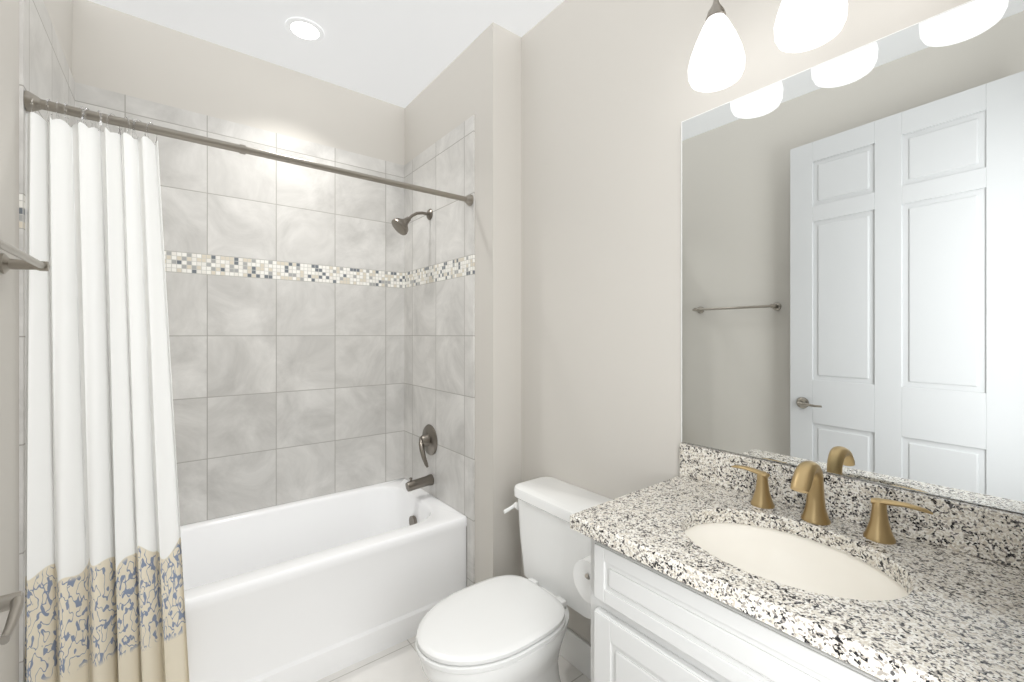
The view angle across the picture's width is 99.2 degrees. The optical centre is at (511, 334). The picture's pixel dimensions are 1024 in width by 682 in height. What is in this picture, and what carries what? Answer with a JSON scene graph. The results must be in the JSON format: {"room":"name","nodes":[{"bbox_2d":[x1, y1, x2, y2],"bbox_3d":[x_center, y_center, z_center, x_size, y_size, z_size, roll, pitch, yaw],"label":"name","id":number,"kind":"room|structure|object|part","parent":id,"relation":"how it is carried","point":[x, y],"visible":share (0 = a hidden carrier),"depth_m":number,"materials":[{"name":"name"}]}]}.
{"room":"bathroom","nodes":[
{"label":"bathroom","id":0,"kind":"room"},
{"bbox_2d":[0,0,71,681],"bbox_3d":[-1.065,-0.030,0.717,0.120,2.860,2.840,0,0,-38],"label":"wall","id":1,"kind":"structure","parent":0,"point":[60,13],"depth_m":1.16,"materials":[{"name":"grey paint"}]},
{"bbox_2d":[19,658,24,681],"bbox_3d":[-1.399,1.159,1.250,0.008,0.482,0.060,0,0,-38],"label":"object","id":2,"kind":"structure","parent":1,"relation":"attached to","point":[21,671],"depth_m":1.23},
{"bbox_2d":[0,239,49,273],"bbox_3d":[-1.096,-0.180,0.924,0.084,0.051,0.557,0,0,-38],"label":"towel rail","id":3,"kind":"object","parent":1,"relation":"attached to","point":[26,262],"visible":0.98,"depth_m":1.09,"materials":[{"name":"silver metal"}]},
{"bbox_2d":[19,0,74,661],"bbox_3d":[-1.631,-0.085,1.548,0.008,2.005,0.817,0,0,-38],"label":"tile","id":4,"kind":"structure","parent":1,"relation":"attached to","point":[45,73],"depth_m":1.25,"materials":[{"name":"grey tile"}]},
{"bbox_2d":[24,90,473,681],"bbox_3d":[-0.794,0.266,1.704,1.502,1.928,0.073,0,0,-38],"label":"shower curtain","id":5,"kind":"object","parent":4,"relation":"attached to","point":[104,586],"visible":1,"depth_m":1.33,"materials":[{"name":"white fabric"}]},
{"bbox_3d":[-0.799,-0.670,1.710,1.502,0.056,0.056,0,0,-38],"label":"rod","id":6,"kind":"part","parent":5,"relation":"part of","materials":[{"name":"silver metal"}]},
{"label":"door","id":7,"kind":"structure","parent":1,"relation":"in","visible":0},
{"bbox_2d":[0,591,24,644],"bbox_3d":[-0.728,0.398,0.613,0.055,0.066,0.148,0,0,-44],"label":"door handle","id":8,"kind":"object","parent":7,"relation":"attached to","point":[13,603],"depth_m":0.62,"materials":[{"name":"silver metal"}]},
{"bbox_2d":[72,0,404,164],"bbox_3d":[-1.260,-0.030,2.441,1.930,2.860,0.120,0,0,-38],"label":"wall","id":9,"kind":"structure","parent":0,"point":[113,50],"depth_m":2.21,"materials":[{"name":"grey paint"}]},
{"bbox_2d":[75,82,403,525],"bbox_3d":[-1.288,-0.085,2.338,1.520,2.005,0.008,0,0,-38],"label":"tile","id":10,"kind":"structure","parent":9,"relation":"attached to","point":[285,291],"depth_m":2.34,"materials":[{"name":"grey tile"}]},
{"bbox_2d":[88,0,563,107],"bbox_3d":[-0.388,-1.510,1.320,1.930,0.100,2.960,0,0,-38],"label":"ceiling","id":11,"kind":"structure","parent":0,"point":[403,53],"depth_m":2.08,"materials":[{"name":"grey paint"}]},
{"bbox_2d":[285,17,323,42],"bbox_3d":[-0.991,-1.455,2.087,0.170,0.008,0.170,0,0,-38],"label":"recessed light","id":12,"kind":"object","parent":11,"relation":"in","point":[304,29],"visible":1,"depth_m":2.08,"materials":[{"name":"white plastic"}]},
{"bbox_2d":[316,636,590,681],"bbox_3d":[-0.388,1.450,1.320,1.930,0.100,2.960,0,0,-38],"label":"floor","id":13,"kind":"structure","parent":0,"point":[400,662],"depth_m":1.82,"materials":[{"name":"tile"}]},
{"bbox_2d":[180,478,466,681],"bbox_3d":[-1.055,1.160,2.039,1.516,0.480,0.762,0,0,-38],"label":"tub","id":14,"kind":"object","parent":13,"relation":"on","point":[315,589],"visible":0.62,"depth_m":1.94,"materials":[{"name":"white ceramic"}]},
{"bbox_2d":[415,477,611,681],"bbox_3d":[0.009,1.018,1.574,0.749,0.763,0.501,0,0,-38],"label":"toilet","id":15,"kind":"object","parent":13,"relation":"on","point":[507,628],"visible":0.94,"depth_m":1.53,"materials":[{"name":"white ceramic"}]},
{"bbox_3d":[-0.071,0.977,1.503,0.536,0.043,0.384,0,0,-38],"label":"seat","id":16,"kind":"part","parent":15,"relation":"part of","materials":[{"name":"white plastic"}]},
{"bbox_3d":[-0.047,1.200,1.522,0.573,0.400,0.370,0,0,-38],"label":"bowl","id":17,"kind":"part","parent":15,"relation":"part of","materials":[{"name":"white ceramic"}]},
{"bbox_3d":[0.210,0.826,1.730,0.239,0.378,0.501,0,0,-38],"label":"tank","id":18,"kind":"part","parent":15,"relation":"part of","materials":[{"name":"white ceramic"}]},
{"bbox_2d":[570,443,1023,681],"bbox_3d":[0.589,0.855,1.002,0.535,1.091,0.937,0,0,-38],"label":"bathroom vanity","id":19,"kind":"object","parent":13,"relation":"on","point":[710,565],"visible":1,"depth_m":0.94,"materials":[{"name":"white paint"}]},
{"bbox_2d":[730,460,933,544],"bbox_3d":[0.729,0.387,1.068,0.145,0.156,0.426,0,0,-38],"label":"faucet","id":20,"kind":"object","parent":19,"relation":"on","point":[808,477],"depth_m":1.07,"materials":[{"name":"gold metal"}]},
{"bbox_2d":[405,22,520,583],"bbox_3d":[-0.323,-0.030,2.474,0.170,2.860,0.980,0,0,-38],"label":"wall","id":21,"kind":"structure","parent":0,"point":[479,77],"depth_m":2.10,"materials":[{"name":"grey paint"}]},
{"bbox_2d":[404,115,474,520],"bbox_3d":[-0.438,-0.085,2.477,0.008,2.005,0.817,0,0,-38],"label":"tile","id":22,"kind":"structure","parent":21,"relation":"attached to","point":[439,321],"depth_m":2.39,"materials":[{"name":"grey tile"}]},
{"bbox_2d":[391,209,432,234],"bbox_3d":[-0.561,-0.639,2.444,0.228,0.174,0.106,0,0,-38],"label":"shower head","id":23,"kind":"object","parent":22,"relation":"attached to","point":[399,225],"visible":0.98,"depth_m":2.41},
{"bbox_2d":[405,474,433,491],"bbox_3d":[-0.522,0.830,2.451,0.155,0.074,0.062,0,0,-38],"label":"spout","id":24,"kind":"object","parent":22,"relation":"attached to","point":[418,483],"visible":1,"depth_m":2.43,"materials":[{"name":"silver metal"}]},
{"bbox_2d":[419,424,436,467],"bbox_3d":[-0.505,0.626,2.487,0.084,0.218,0.176,0,0,-38],"label":"valve","id":25,"kind":"object","parent":22,"relation":"attached to","point":[428,441],"visible":1,"depth_m":2.47,"materials":[{"name":"silver metal"}]},
{"bbox_2d":[467,517,474,586],"bbox_3d":[-0.205,1.159,2.178,0.008,0.482,0.060,0,0,-38],"label":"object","id":26,"kind":"structure","parent":21,"relation":"attached to","point":[470,552],"depth_m":2.17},
{"bbox_2d":[521,0,1021,643],"bbox_3d":[0.363,-0.030,1.829,0.120,2.860,2.840,0,0,-38],"label":"wall","id":27,"kind":"structure","parent":0,"point":[611,98],"depth_m":1.70,"materials":[{"name":"grey paint"}]},
{"bbox_2d":[559,627,590,679],"bbox_3d":[0.310,1.333,1.788,0.014,0.135,0.880,0,0,-38],"label":"baseboard","id":28,"kind":"structure","parent":27,"relation":"attached to","point":[575,650],"depth_m":1.82,"materials":[{"name":"white"}]},
{"bbox_2d":[688,0,745,92],"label":"sconce","id":29,"kind":"object","parent":27,"relation":"attached to","point":[717,60],"depth_m":1.19,"materials":[{"name":"white glass"}]},
{"bbox_2d":[774,0,847,52],"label":"sconce","id":30,"kind":"object","parent":27,"relation":"attached to","point":[800,26],"depth_m":1.03,"materials":[{"name":"white glass"}]},
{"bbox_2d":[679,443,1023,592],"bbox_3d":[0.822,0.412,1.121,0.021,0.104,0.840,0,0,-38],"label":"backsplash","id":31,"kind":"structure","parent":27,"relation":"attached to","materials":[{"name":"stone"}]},
{"bbox_2d":[681,0,1023,513],"bbox_3d":[0.831,-0.177,1.124,0.006,1.070,0.853,0,0,-38],"label":"mirror","id":32,"kind":"object","parent":27,"relation":"attached to","point":[852,263],"visible":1,"depth_m":1.06,"materials":[{"name":"clear glass"}]}
]}

